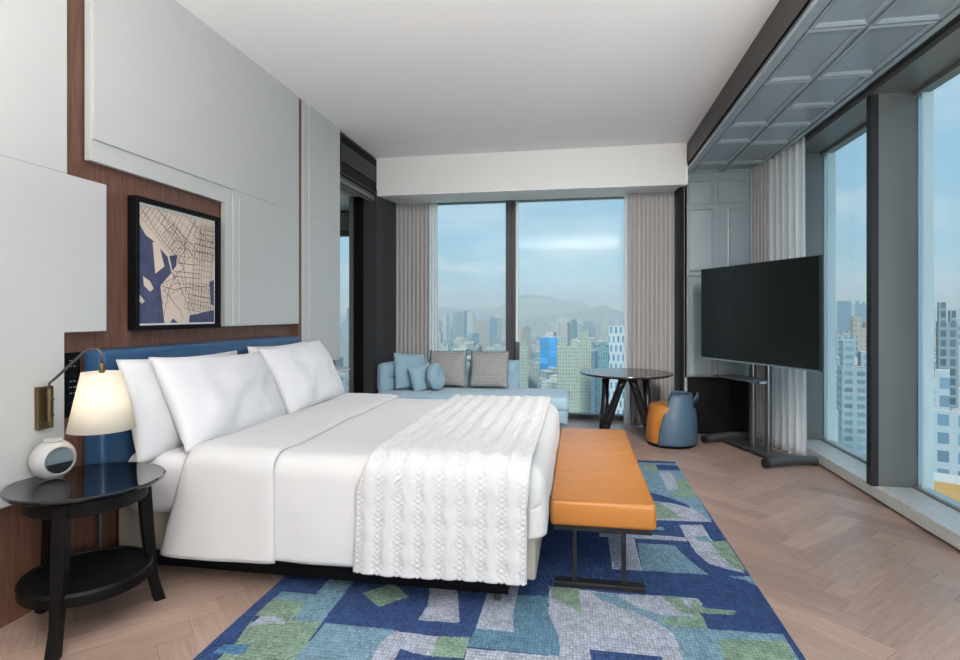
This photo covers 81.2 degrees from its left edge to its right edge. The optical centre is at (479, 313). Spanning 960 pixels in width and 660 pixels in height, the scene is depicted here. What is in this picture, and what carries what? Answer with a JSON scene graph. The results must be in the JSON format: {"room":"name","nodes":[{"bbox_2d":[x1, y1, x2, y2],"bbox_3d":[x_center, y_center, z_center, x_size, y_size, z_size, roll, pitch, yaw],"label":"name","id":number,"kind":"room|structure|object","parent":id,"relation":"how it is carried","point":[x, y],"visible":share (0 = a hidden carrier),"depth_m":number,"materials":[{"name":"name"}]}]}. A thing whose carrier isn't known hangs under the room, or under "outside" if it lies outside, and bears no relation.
{"room":"hotel room","nodes":[
{"label":"hotel room","id":0,"kind":"room"},
{"bbox_2d":[0,0,334,627],"bbox_3d":[-2.297,-0.280,1.917,0.120,3.360,8.193,0,0,10],"label":"wall","id":1,"kind":"structure","parent":0,"point":[20,535],"depth_m":2.97,"materials":[{"name":"brown wood"}]},
{"bbox_2d":[0,0,105,508],"bbox_3d":[-2.467,-0.555,0.432,0.050,2.810,5.210,0,0,10],"label":"wall panel","id":2,"kind":"object","parent":1,"relation":"attached to","point":[53,222],"depth_m":2.61,"materials":[{"name":"grey paint"}]},
{"bbox_2d":[64,352,79,417],"bbox_3d":[-2.069,0.357,2.837,0.014,0.325,0.095,0,0,10],"label":"switch panel","id":3,"kind":"object","parent":1,"relation":"attached to","point":[71,375],"visible":0.67,"depth_m":2.82,"materials":[{"name":"black paint"}]},
{"bbox_2d":[34,348,135,435],"bbox_3d":[-1.843,0.348,2.628,0.432,0.383,0.274,0,0,10],"label":"wall lamp","id":4,"kind":"object","parent":1,"relation":"attached to","point":[101,405],"visible":1,"depth_m":2.55,"materials":[{"name":"white fabric"}]},
{"bbox_2d":[127,195,220,330],"bbox_3d":[-1.919,-0.291,3.570,0.060,0.773,0.770,0,0,10],"label":"framed map","id":5,"kind":"object","parent":1,"relation":"attached to","point":[174,252],"visible":1,"depth_m":3.49,"materials":[{"name":"paper"}]},
{"bbox_2d":[140,204,213,322],"bbox_3d":[-1.917,-0.294,3.571,0.003,0.699,0.696,0,0,10],"label":"print","id":6,"kind":"object","parent":5,"relation":"attached to","point":[177,247],"depth_m":3.54,"materials":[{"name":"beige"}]},
{"bbox_2d":[85,0,298,325],"bbox_3d":[-1.844,-0.936,3.981,0.047,2.048,2.185,0,0,10],"label":"wall panel","id":7,"kind":"object","parent":1,"relation":"attached to","point":[170,101],"depth_m":3.83,"materials":[{"name":"grey paint"}]},
{"bbox_2d":[84,335,299,547],"bbox_3d":[-1.815,0.794,3.917,0.143,1.212,2.100,0,0,10],"label":"headboard","id":8,"kind":"object","parent":1,"relation":"attached to","point":[119,446],"visible":0.15,"depth_m":3.02,"materials":[{"name":"blue leather"}]},
{"bbox_2d":[293,98,300,341],"bbox_3d":[-1.662,-0.280,5.094,0.046,3.360,0.072,0,0,10],"label":"trim","id":9,"kind":"structure","parent":1,"relation":"attached to","point":[296,327],"depth_m":5.09,"materials":[{"name":"brown wood"}]},
{"bbox_2d":[301,100,339,360],"bbox_3d":[-1.581,-0.740,5.533,0.055,2.440,0.823,0,0,10],"label":"wall panel","id":10,"kind":"object","parent":1,"relation":"attached to","point":[320,138],"depth_m":5.46,"materials":[{"name":"grey paint"}]},
{"bbox_2d":[363,194,395,393],"bbox_3d":[-1.303,-0.080,7.492,0.174,2.960,0.920,0,0,10],"label":"wall","id":11,"kind":"structure","parent":0,"point":[379,216],"depth_m":7.05,"materials":[{"name":"black wood"}]},
{"bbox_2d":[349,196,353,392],"bbox_3d":[-1.604,-0.043,7.159,0.045,2.885,0.240,0,0,10],"label":"trim","id":12,"kind":"structure","parent":11,"relation":"attached to","point":[351,198],"depth_m":7.04,"materials":[{"name":"brown metal"}]},
{"bbox_2d":[340,178,374,202],"bbox_3d":[-1.454,-1.430,6.490,0.080,0.060,1.107,0,0,10],"label":"trim","id":13,"kind":"structure","parent":11,"relation":"attached to","point":[344,184],"depth_m":6.49,"materials":[{"name":"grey metal"}]},
{"bbox_2d":[340,131,374,196],"bbox_3d":[-1.487,-1.710,6.501,0.150,0.500,1.117,0,0,10],"label":"trim","id":14,"kind":"structure","parent":11,"relation":"attached to","point":[341,176],"depth_m":6.44,"materials":[{"name":"brown wood"}]},
{"bbox_2d":[354,196,362,392],"bbox_3d":[-1.518,-0.043,7.144,0.130,2.885,0.160,0,0,10],"label":"trim","id":15,"kind":"structure","parent":11,"relation":"attached to","point":[358,202],"depth_m":7.07,"materials":[{"name":"black paint"}]},
{"bbox_2d":[340,133,376,193],"bbox_3d":[-1.400,-1.715,6.489,0.026,0.430,1.070,0,0,10],"label":"air vent","id":16,"kind":"object","parent":11,"relation":"attached to","point":[356,164],"visible":0.98,"depth_m":6.43,"materials":[{"name":"black metal"}]},
{"bbox_2d":[375,143,686,194],"bbox_3d":[0.523,-1.725,6.726,3.735,0.466,0.006,0,0,10],"label":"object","id":17,"kind":"structure","parent":11,"relation":"attached to","point":[654,164],"depth_m":6.70,"materials":[{"name":"grey paint"}]},
{"bbox_2d":[429,203,437,358],"bbox_3d":[-0.643,-0.070,7.764,0.123,2.920,0.037,0,0,10],"label":"sheer curtain","id":18,"kind":"object","parent":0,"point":[433,208],"visible":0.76,"depth_m":7.77,"materials":[{"name":"white fabric"}]},
{"bbox_2d":[176,0,778,157],"bbox_3d":[-0.591,-2.035,2.152,7.300,0.150,9.440,0,0,10],"label":"ceiling","id":19,"kind":"structure","parent":0,"point":[398,78],"depth_m":4.33,"materials":[{"name":"white paint"}]},
{"bbox_2d":[0,419,959,659],"bbox_3d":[-0.705,1.460,2.669,6.900,0.120,10.420,0,0,10],"label":"floor","id":20,"kind":"structure","parent":0,"point":[848,576],"depth_m":2.91,"materials":[{"name":"brown wood"}]},
{"bbox_2d":[0,462,165,659],"bbox_3d":[-1.785,1.076,2.547,0.623,0.648,0.616,0,0,10],"label":"bedside table","id":21,"kind":"object","parent":20,"relation":"on","point":[63,580],"visible":0.97,"depth_m":2.44,"materials":[{"name":"black paint"}]},
{"bbox_2d":[28,437,76,479],"bbox_3d":[-1.951,0.659,2.556,0.154,0.186,0.178,0,0,10],"label":"clock","id":22,"kind":"object","parent":21,"relation":"on","point":[55,457],"visible":1,"depth_m":2.52,"materials":[{"name":"white plastic"}]},
{"bbox_2d":[14,546,153,609],"bbox_3d":[-1.782,1.186,2.546,0.516,0.058,0.516,0,0,10],"label":"shelf","id":23,"kind":"object","parent":21,"relation":"attached to","point":[97,574],"depth_m":2.48,"materials":[{"name":"black wood"}]},
{"bbox_2d":[119,446,541,600],"bbox_3d":[-0.690,1.070,3.774,2.322,0.660,1.986,0,0,10],"label":"bed","id":24,"kind":"object","parent":20,"relation":"on","point":[164,490],"visible":0.2,"depth_m":2.92,"materials":[{"name":"white fabric"}]},
{"bbox_2d":[116,350,236,462],"bbox_3d":[-1.721,0.514,3.383,0.370,0.619,1.050,0,0,10],"label":"bed pillow","id":25,"kind":"object","parent":24,"relation":"on","point":[155,433],"visible":0.29,"depth_m":2.95,"materials":[{"name":"white fabric"}]},
{"bbox_2d":[148,352,286,453],"bbox_3d":[-1.546,0.499,3.455,0.462,0.649,1.063,0,0,11],"label":"bed pillow","id":26,"kind":"object","parent":24,"relation":"on","point":[207,398],"visible":0.93,"depth_m":3.19,"materials":[{"name":"white fabric"}]},
{"bbox_2d":[247,341,306,352],"bbox_3d":[-1.530,0.504,4.456,0.370,0.602,0.894,0,0,10],"label":"bed pillow","id":27,"kind":"object","parent":24,"relation":"on","point":[250,349],"visible":0.02,"depth_m":4.13,"materials":[{"name":"white fabric"}]},
{"bbox_2d":[258,339,344,413],"bbox_3d":[-1.385,0.484,4.472,0.462,0.625,1.008,0,0,9],"label":"bed pillow","id":28,"kind":"object","parent":24,"relation":"on","point":[305,375],"visible":0.9,"depth_m":4.22,"materials":[{"name":"white fabric"}]},
{"bbox_2d":[160,393,559,576],"bbox_3d":[-0.493,0.954,3.734,1.980,0.564,2.138,0,0,10],"label":"duvet","id":29,"kind":"object","parent":24,"relation":"on","point":[281,488],"visible":0.63,"depth_m":2.81,"materials":[{"name":"white fabric"}]},
{"bbox_2d":[353,394,550,585],"bbox_3d":[-0.009,0.948,3.655,0.855,0.586,2.174,0,0,10],"label":"quilted throw","id":30,"kind":"object","parent":29,"relation":"on","point":[457,477],"visible":0.98,"depth_m":2.63,"materials":[{"name":"white fabric"}]},
{"bbox_2d":[377,359,569,423],"bbox_3d":[-0.070,1.000,7.022,2.365,0.800,0.895,0,0,10],"label":"sofa","id":31,"kind":"object","parent":20,"relation":"on","point":[560,398],"visible":0.4,"depth_m":6.89,"materials":[{"name":"blue fabric"}]},
{"bbox_2d":[394,353,424,388],"bbox_3d":[-0.887,0.728,7.126,0.500,0.526,0.281,0,0,-39],"label":"throw pillow","id":32,"kind":"object","parent":31,"relation":"on","point":[402,362],"visible":0.71,"depth_m":7.01,"materials":[{"name":"blue fabric"}]},
{"bbox_2d":[408,362,430,391],"bbox_3d":[-0.727,0.795,6.997,0.385,0.403,0.206,0,0,-40],"label":"throw pillow","id":33,"kind":"object","parent":31,"relation":"on","point":[418,377],"visible":0.73,"depth_m":6.91,"materials":[{"name":"blue fabric"}]},
{"bbox_2d":[426,363,444,389],"bbox_3d":[-0.549,0.778,6.966,0.190,0.336,0.335,0,0,10],"label":"round cushion","id":34,"kind":"object","parent":31,"relation":"on","point":[435,374],"visible":1,"depth_m":6.87,"materials":[{"name":"blue fabric"}]},
{"bbox_2d":[430,350,466,386],"bbox_3d":[-0.421,0.705,7.264,0.500,0.495,0.271,0,0,10],"label":"throw pillow","id":35,"kind":"object","parent":31,"relation":"on","point":[453,363],"visible":0.83,"depth_m":7.20,"materials":[{"name":"grey fabric"}]},
{"bbox_2d":[377,386,569,410],"bbox_3d":[-0.064,1.037,6.968,2.335,0.166,0.790,0,0,10],"label":"seat cushion","id":36,"kind":"object","parent":31,"relation":"on","point":[560,398],"depth_m":6.81,"materials":[{"name":"blue fabric"}]},
{"bbox_2d":[469,351,508,387],"bbox_3d":[0.121,0.705,7.170,0.500,0.494,0.268,0,0,10],"label":"throw pillow","id":37,"kind":"object","parent":31,"relation":"on","point":[488,369],"visible":1,"depth_m":7.11,"materials":[{"name":"grey fabric"}]},
{"bbox_2d":[192,460,805,659],"bbox_3d":[0.281,1.393,3.422,2.425,0.014,4.140,0,0,10],"label":"area rug","id":38,"kind":"object","parent":20,"relation":"on","point":[700,601],"visible":0.59,"depth_m":2.60,"materials":[{"name":"carpet"}]},
{"bbox_2d":[550,428,655,592],"bbox_3d":[0.772,1.165,3.715,0.523,0.442,1.855,0,0,10],"label":"bench","id":39,"kind":"object","parent":38,"relation":"on","point":[599,483],"visible":1,"depth_m":2.93,"materials":[{"name":"orange leather"}]},
{"bbox_2d":[580,368,673,434],"bbox_3d":[1.653,1.035,6.351,1.030,0.751,1.030,0,0,10],"label":"round table","id":40,"kind":"object","parent":20,"relation":"on","point":[607,411],"visible":0.87,"depth_m":6.18,"materials":[{"name":"black stone"}]},
{"bbox_2d":[646,390,698,448],"bbox_3d":[2.058,1.109,6.017,0.531,0.583,0.548,0,0,10],"label":"pouf","id":41,"kind":"object","parent":20,"relation":"on","point":[671,423],"visible":1,"depth_m":5.82,"materials":[{"name":"blue leather"}]},
{"bbox_2d":[687,377,748,433],"bbox_3d":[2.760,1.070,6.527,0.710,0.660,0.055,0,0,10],"label":"media cabinet","id":42,"kind":"object","parent":20,"relation":"on","point":[722,404],"visible":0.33,"depth_m":6.49,"materials":[{"name":"black paint"}]},
{"bbox_2d":[701,364,818,467],"bbox_3d":[2.760,0.625,5.653,0.849,1.550,1.275,0,0,10],"label":"tv stand","id":43,"kind":"object","parent":20,"relation":"on","point":[775,458],"visible":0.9,"depth_m":5.51,"materials":[{"name":"grey metal"}]},
{"bbox_2d":[713,374,767,381],"bbox_3d":[2.625,0.645,5.665,0.250,0.020,0.490,0,0,-14],"label":"shelf","id":44,"kind":"object","parent":43,"relation":"attached to","point":[752,377],"depth_m":5.60,"materials":[{"name":"grey metal"}]},
{"bbox_2d":[701,255,822,371],"bbox_3d":[2.603,-0.004,5.335,0.663,0.962,1.424,0,0,10],"label":"television","id":45,"kind":"object","parent":43,"relation":"attached to","point":[767,313],"visible":1,"depth_m":5.16,"materials":[{"name":"black metal"}]},
{"bbox_2d":[340,143,687,211],"bbox_3d":[0.307,-1.798,7.340,7.300,0.625,1.170,0,0,10],"label":"ceiling","id":46,"kind":"structure","parent":0,"point":[344,194],"depth_m":7.20,"materials":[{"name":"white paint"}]},
{"bbox_2d":[340,211,348,229],"bbox_3d":[-2.270,-1.343,8.132,1.950,0.285,0.110,0,0,10],"label":"panel","id":47,"kind":"object","parent":46,"relation":"attached to","point":[344,215],"visible":0.02,"depth_m":8.03,"materials":[{"name":"grey"}]},
{"bbox_2d":[429,196,623,420],"bbox_3d":[0.721,-0.080,7.619,3.780,2.960,0.180,0,0,10],"label":"window","id":48,"kind":"structure","parent":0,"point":[512,344],"depth_m":7.61,"materials":[{"name":"grey metal"}]},
{"bbox_2d":[674,187,683,390],"bbox_3d":[2.462,-0.080,7.068,0.060,2.960,0.970,0,0,10],"label":"wall partition","id":49,"kind":"structure","parent":0,"point":[678,193],"depth_m":6.60,"materials":[{"name":"black paint"}]},
{"bbox_2d":[687,171,750,376],"bbox_3d":[2.893,-0.160,6.593,0.950,3.120,0.120,0,0,10],"label":"wall","id":50,"kind":"structure","parent":0,"point":[728,191],"depth_m":6.57,"materials":[{"name":"grey paint"}]},
{"bbox_2d":[377,143,687,205],"bbox_3d":[0.579,-1.722,7.303,3.847,0.475,1.150,0,0,10],"label":"trim","id":51,"kind":"structure","parent":50,"relation":"attached to","point":[613,191],"depth_m":7.07,"materials":[{"name":"white paint"}]},
{"bbox_2d":[396,202,428,358],"bbox_3d":[-0.920,-0.068,7.700,0.471,2.915,0.073,0,0,10],"label":"curtain","id":52,"kind":"object","parent":51,"relation":"hanging from","point":[412,220],"visible":0.72,"depth_m":7.70,"materials":[{"name":"grey fabric"}]},
{"bbox_2d":[624,194,629,423],"bbox_3d":[1.885,-0.062,7.072,0.143,2.905,0.037,0,0,10],"label":"sheer curtain","id":53,"kind":"object","parent":51,"relation":"hanging from","point":[626,196],"visible":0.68,"depth_m":7.08,"materials":[{"name":"white fabric"}]},
{"bbox_2d":[629,191,673,425],"bbox_3d":[2.123,-0.058,6.940,0.537,2.895,0.087,0,0,10],"label":"curtain","id":54,"kind":"object","parent":51,"relation":"hanging from","point":[651,333],"visible":0.84,"depth_m":6.95,"materials":[{"name":"grey fabric"}]},
{"bbox_2d":[684,178,746,390],"bbox_3d":[2.743,-0.125,6.533,0.705,3.050,0.090,0,0,10],"label":"trim","id":55,"kind":"structure","parent":50,"relation":"attached to","point":[744,179],"depth_m":6.55,"materials":[{"name":"grey paint"}]},
{"bbox_2d":[688,0,810,164],"bbox_3d":[1.623,-1.825,1.911,0.053,0.270,9.520,0,0,10],"label":"trim","id":56,"kind":"structure","parent":50,"relation":"attached to","point":[784,13],"depth_m":4.13,"materials":[{"name":"brown wood"}]},
{"bbox_2d":[750,159,769,441],"bbox_3d":[3.123,-0.149,6.211,0.134,3.078,0.406,0,0,10],"label":"curtain","id":57,"kind":"object","parent":50,"relation":"hanging from","point":[760,175],"visible":0.35,"depth_m":6.25,"materials":[{"name":"grey fabric"}]},
{"bbox_2d":[769,136,806,455],"bbox_3d":[3.094,-0.149,5.627,0.146,3.078,0.687,0,0,10],"label":"sheer curtain","id":58,"kind":"object","parent":50,"relation":"hanging from","point":[787,170],"visible":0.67,"depth_m":5.57,"materials":[{"name":"white fabric"}]},
{"bbox_2d":[688,0,959,174],"bbox_3d":[2.005,-1.683,1.860,0.823,0.075,9.550,0,0,10],"label":"ceiling panel","id":59,"kind":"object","parent":50,"relation":"attached to","point":[835,49],"depth_m":3.84,"materials":[{"name":"grey paint"}]},
{"bbox_2d":[799,14,959,139],"bbox_3d":[2.483,-1.845,1.828,0.130,0.310,9.650,0,0,10],"label":"trim","id":60,"kind":"structure","parent":50,"relation":"attached to","point":[956,19],"depth_m":3.87,"materials":[{"name":"grey metal"}]},
{"bbox_2d":[805,20,959,153],"bbox_3d":[2.725,-1.825,1.786,0.420,0.350,9.650,0,0,10],"label":"trim","id":61,"kind":"structure","parent":50,"relation":"attached to","point":[943,52],"depth_m":3.99,"materials":[{"name":"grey metal"}]},
{"bbox_2d":[807,440,959,549],"bbox_3d":[2.740,1.336,1.784,0.390,0.088,9.650,0,0,10],"label":"trim","id":62,"kind":"structure","parent":50,"relation":"attached to","point":[936,517],"depth_m":4.01,"materials":[{"name":"grey stone"}]},
{"label":"outside","id":63,"kind":"structure","parent":0,"visible":0},
{"label":"ground","id":64,"kind":"structure","parent":63,"visible":0},
{"bbox_2d":[338,372,345,391],"bbox_3d":[-87.563,91.381,321.666,17.959,120.039,14.719,0,0,-28],"label":"tower","id":65,"kind":"structure","parent":64,"relation":"on","point":[342,376],"depth_m":318.81,"materials":[{"name":"grey concrete"}]},
{"bbox_2d":[340,320,347,392],"bbox_3d":[-212.435,80.448,874.570,12.222,141.904,9.034,0,0,-14],"label":"tower","id":66,"kind":"structure","parent":64,"relation":"on","point":[344,325],"depth_m":870.44,"materials":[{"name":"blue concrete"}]},
{"bbox_2d":[438,331,442,348],"bbox_3d":[-147.132,105.155,1972.405,27.144,92.490,18.390,0,0,20],"label":"tower","id":67,"kind":"structure","parent":64,"relation":"on","point":[440,335],"depth_m":1962.05,"materials":[{"name":"grey concrete"}]},
{"bbox_2d":[443,314,448,338],"bbox_3d":[-177.689,76.228,2923.152,22.091,150.343,25.809,0,0,29],"label":"tower","id":68,"kind":"structure","parent":64,"relation":"on","point":[446,316],"depth_m":2915.34,"materials":[{"name":"grey concrete"}]},
{"bbox_2d":[453,312,462,338],"bbox_3d":[-59.668,72.988,1518.829,27.101,156.824,23.036,0,0,-2],"label":"tower","id":69,"kind":"structure","parent":64,"relation":"on","point":[457,316],"depth_m":1507.30,"materials":[{"name":"grey concrete"}]},
{"bbox_2d":[452,348,470,358],"bbox_3d":[-14.195,89.101,432.561,20.672,124.599,21.213,0,0,14],"label":"tower","id":70,"kind":"structure","parent":64,"relation":"on","point":[454,349],"depth_m":427.76,"materials":[{"name":"grey concrete"}]},
{"bbox_2d":[463,311,466,336],"bbox_3d":[-39.495,71.684,1499.480,9.369,159.433,7.963,0,0,-2],"label":"tower","id":71,"kind":"structure","parent":64,"relation":"on","point":[464,312],"depth_m":1495.57,"materials":[{"name":"blue glass"}]},
{"bbox_2d":[459,343,477,353],"bbox_3d":[-12.640,91.878,619.627,15.204,119.043,20.553,0,0,-22],"label":"tower","id":72,"kind":"structure","parent":64,"relation":"on","point":[465,345],"depth_m":613.71,"materials":[{"name":"grey concrete"}]},
{"bbox_2d":[467,312,474,334],"bbox_3d":[-45.391,71.764,2627.602,36.546,159.271,16.456,0,0,29],"label":"tower","id":73,"kind":"structure","parent":64,"relation":"on","point":[470,315],"depth_m":2620.32,"materials":[{"name":"grey concrete"}]},
{"bbox_2d":[468,332,478,343],"bbox_3d":[-16.230,98.410,1416.737,22.033,105.980,19.292,0,0,-30],"label":"tower","id":74,"kind":"structure","parent":64,"relation":"on","point":[474,336],"depth_m":1409.77,"materials":[{"name":"glass"}]},
{"bbox_2d":[348,331,605,392],"bbox_3d":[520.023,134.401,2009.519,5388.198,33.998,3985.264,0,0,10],"label":"buildings","id":75,"kind":"structure","parent":64,"relation":"on","point":[535,337],"depth_m":2443.01,"materials":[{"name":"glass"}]},
{"bbox_2d":[473,319,487,351],"bbox_3d":[1.406,82.236,1500.002,40.044,138.329,29.598,0,0,0],"label":"tower","id":76,"kind":"structure","parent":64,"relation":"on","point":[480,326],"depth_m":1485.02,"materials":[{"name":"stone"}]},
{"bbox_2d":[489,317,496,346],"bbox_3d":[39.454,80.305,1699.543,24.273,142.191,20.632,0,0,1],"label":"tower","id":77,"kind":"structure","parent":64,"relation":"on","point":[492,322],"depth_m":1689.33,"materials":[{"name":"blue glass"}]},
{"bbox_2d":[488,317,500,346],"bbox_3d":[49.952,80.681,1911.276,37.397,141.438,22.300,0,0,-24],"label":"tower","id":78,"kind":"structure","parent":64,"relation":"on","point":[497,319],"depth_m":1908.20,"materials":[{"name":"grey concrete"}]},
{"bbox_2d":[486,344,505,351],"bbox_3d":[13.854,89.979,519.818,22.406,122.842,16.561,0,0,2],"label":"tower","id":79,"kind":"structure","parent":64,"relation":"on","point":[497,347],"depth_m":512.21,"materials":[{"name":"grey concrete"}]},
{"bbox_2d":[518,337,527,387],"bbox_3d":[35.151,85.591,468.684,10.015,131.618,8.513,0,0,4],"label":"tower","id":80,"kind":"structure","parent":64,"relation":"on","point":[523,349],"depth_m":464.32,"materials":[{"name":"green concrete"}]},
{"bbox_2d":[519,325,530,365],"bbox_3d":[84.548,86.502,1054.098,17.986,129.796,18.145,0,0,-13],"label":"tower","id":81,"kind":"structure","parent":64,"relation":"on","point":[525,332],"depth_m":1046.12,"materials":[{"name":"stone"}]},
{"bbox_2d":[528,360,539,387],"bbox_3d":[59.454,102.518,646.366,22.446,97.765,15.419,0,0,4],"label":"tower","id":82,"kind":"structure","parent":64,"relation":"on","point":[533,371],"depth_m":638.54,"materials":[{"name":"grey concrete"}]},
{"bbox_2d":[540,324,550,336],"bbox_3d":[211.517,92.020,1806.566,35.189,118.760,17.242,0,0,-2],"label":"tower","id":83,"kind":"structure","parent":64,"relation":"on","point":[544,328],"depth_m":1797.85,"materials":[{"name":"grey concrete"}]},
{"bbox_2d":[537,367,556,388],"bbox_3d":[72.356,103.220,573.791,22.116,96.361,21.991,0,0,-14],"label":"tower","id":84,"kind":"structure","parent":64,"relation":"on","point":[543,374],"depth_m":570.01,"materials":[{"name":"grey concrete"}]},
{"bbox_2d":[540,336,557,369],"bbox_3d":[80.143,88.325,614.799,28.305,126.149,24.059,0,0,7],"label":"tower","id":85,"kind":"structure","parent":64,"relation":"on","point":[548,345],"depth_m":603.53,"materials":[{"name":"blue glass"}]},
{"bbox_2d":[542,374,556,388],"bbox_3d":[74.416,103.674,512.010,28.996,95.451,22.673,0,0,32],"label":"tower","id":86,"kind":"structure","parent":64,"relation":"on","point":[551,383],"depth_m":507.60,"materials":[{"name":"grey concrete"}]},
{"bbox_2d":[562,323,570,345],"bbox_3d":[205.097,85.894,1329.469,16.271,131.013,17.722,0,0,38],"label":"tower","id":87,"kind":"structure","parent":64,"relation":"on","point":[566,328],"depth_m":1322.42,"materials":[{"name":"stone"}]},
{"bbox_2d":[557,336,578,412],"bbox_3d":[66.752,84.337,424.787,16.486,134.126,14.013,0,0,9],"label":"tower","id":88,"kind":"structure","parent":64,"relation":"on","point":[567,356],"depth_m":417.85,"materials":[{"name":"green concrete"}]},
{"bbox_2d":[568,319,576,339],"bbox_3d":[235.419,82.188,1423.969,15.463,138.424,20.673,0,0,-25],"label":"tower","id":89,"kind":"structure","parent":64,"relation":"on","point":[572,322],"depth_m":1414.94,"materials":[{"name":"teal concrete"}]},
{"bbox_2d":[578,331,590,412],"bbox_3d":[86.217,82.751,462.025,10.544,137.299,8.962,0,0,11],"label":"tower","id":90,"kind":"structure","parent":64,"relation":"on","point":[584,345],"depth_m":457.57,"materials":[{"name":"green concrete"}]},
{"bbox_2d":[580,321,595,337],"bbox_3d":[206.460,82.706,1073.180,25.535,137.388,22.498,0,0,-7],"label":"tower","id":91,"kind":"structure","parent":64,"relation":"on","point":[589,326],"depth_m":1063.11,"materials":[{"name":"grey concrete"}]},
{"bbox_2d":[572,337,607,348],"bbox_3d":[105.258,87.307,547.277,31.716,128.186,22.535,0,0,-11],"label":"tower","id":92,"kind":"structure","parent":64,"relation":"on","point":[592,340],"depth_m":539.28,"materials":[{"name":"grey concrete"}]},
{"bbox_2d":[594,321,599,339],"bbox_3d":[361.989,87.122,1765.587,28.787,128.556,16.084,0,0,18],"label":"tower","id":93,"kind":"structure","parent":64,"relation":"on","point":[596,324],"depth_m":1756.20,"materials":[{"name":"grey concrete"}]},
{"bbox_2d":[591,344,608,412],"bbox_3d":[111.169,89.273,502.813,26.946,124.254,14.769,0,0,-19],"label":"tower","id":94,"kind":"structure","parent":64,"relation":"on","point":[594,352],"depth_m":493.67,"materials":[{"name":"blue glass"}]},
{"bbox_2d":[598,341,607,412],"bbox_3d":[96.538,86.543,439.523,7.666,129.715,6.516,0,0,12],"label":"tower","id":95,"kind":"structure","parent":64,"relation":"on","point":[602,351],"depth_m":436.73,"materials":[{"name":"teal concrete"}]},
{"bbox_2d":[609,326,623,413],"bbox_3d":[91.854,79.651,368.732,13.417,143.499,11.405,0,0,14],"label":"tower","id":96,"kind":"structure","parent":64,"relation":"on","point":[616,333],"depth_m":363.65,"materials":[{"name":"grey concrete"}]},
{"bbox_2d":[340,305,935,333],"bbox_3d":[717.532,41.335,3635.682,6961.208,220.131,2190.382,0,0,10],"label":"mountain ridge","id":97,"kind":"object","parent":64,"relation":"on","point":[597,313],"visible":0.14,"depth_m":4084.78,"materials":[{"name":"grey"}]},
{"bbox_2d":[340,295,959,324],"bbox_3d":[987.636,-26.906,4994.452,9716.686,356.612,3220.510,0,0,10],"label":"mountain ridge","id":98,"kind":"object","parent":64,"relation":"on","point":[529,306],"visible":0.16,"depth_m":5532.35,"materials":[{"name":"grey"}]},
{"bbox_2d":[837,301,850,332],"bbox_3d":[817.483,61.102,1257.666,26.362,180.596,22.408,0,0,33],"label":"tower","id":99,"kind":"structure","parent":64,"relation":"on","point":[843,307],"depth_m":1248.68,"materials":[{"name":"blue glass"}]},
{"bbox_2d":[836,330,857,357],"bbox_3d":[195.469,80.129,302.008,11.434,142.542,8.451,0,0,13],"label":"tower","id":100,"kind":"structure","parent":64,"relation":"on","point":[844,334],"depth_m":298.48,"materials":[{"name":"grey concrete"}]},
{"bbox_2d":[836,356,857,409],"bbox_3d":[183.600,86.573,279.980,17.037,129.654,22.873,0,0,20],"label":"tower","id":101,"kind":"structure","parent":64,"relation":"on","point":[837,357],"depth_m":272.70,"materials":[{"name":"grey concrete"}]},
{"bbox_2d":[837,340,865,455],"bbox_3d":[103.125,79.331,153.591,7.742,144.138,6.581,0,0,22],"label":"tower","id":102,"kind":"structure","parent":64,"relation":"on","point":[851,378],"depth_m":151.37,"materials":[{"name":"grey concrete"}]},
{"bbox_2d":[848,317,865,350],"bbox_3d":[236.678,76.537,346.963,12.284,149.726,10.441,0,0,19],"label":"tower","id":103,"kind":"structure","parent":64,"relation":"on","point":[855,329],"depth_m":343.63,"materials":[{"name":"stone"}]},
{"bbox_2d":[855,301,865,327],"bbox_3d":[899.212,60.384,1323.412,21.502,182.032,18.277,0,0,34],"label":"tower","id":104,"kind":"structure","parent":64,"relation":"on","point":[860,309],"depth_m":1315.65,"materials":[{"name":"blue glass"}]},
{"bbox_2d":[934,369,959,475],"bbox_3d":[83.988,80.705,99.227,5.680,141.390,4.828,0,0,40],"label":"tower","id":105,"kind":"structure","parent":64,"relation":"on","point":[946,419],"depth_m":98.38,"materials":[{"name":"grey concrete"}]},
{"bbox_2d":[934,472,959,501],"bbox_3d":[40.301,82.683,47.115,3.964,137.434,3.369,0,0,41],"label":"tower","id":106,"kind":"structure","parent":64,"relation":"on","point":[948,485],"depth_m":46.52,"materials":[{"name":"yellow"}]},
{"bbox_2d":[936,302,958,408],"bbox_3d":[166.518,73.626,199.679,5.477,155.547,4.655,0,0,30],"label":"tower","id":107,"kind":"structure","parent":64,"relation":"on","point":[947,333],"depth_m":197.67,"materials":[{"name":"grey concrete"}]},
{"bbox_3d":[3.584,-0.250,6.925,0.700,3.500,0.870,0,0,10],"label":"wall","id":108,"kind":"structure","parent":0,"visible":0},
{"bbox_2d":[805,61,959,511],"bbox_3d":[2.741,-0.200,1.783,0.437,3.800,9.650,0,0,10],"label":"window","id":109,"kind":"structure","parent":108,"relation":"in","point":[899,127],"depth_m":4.18,"materials":[{"name":"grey metal"}]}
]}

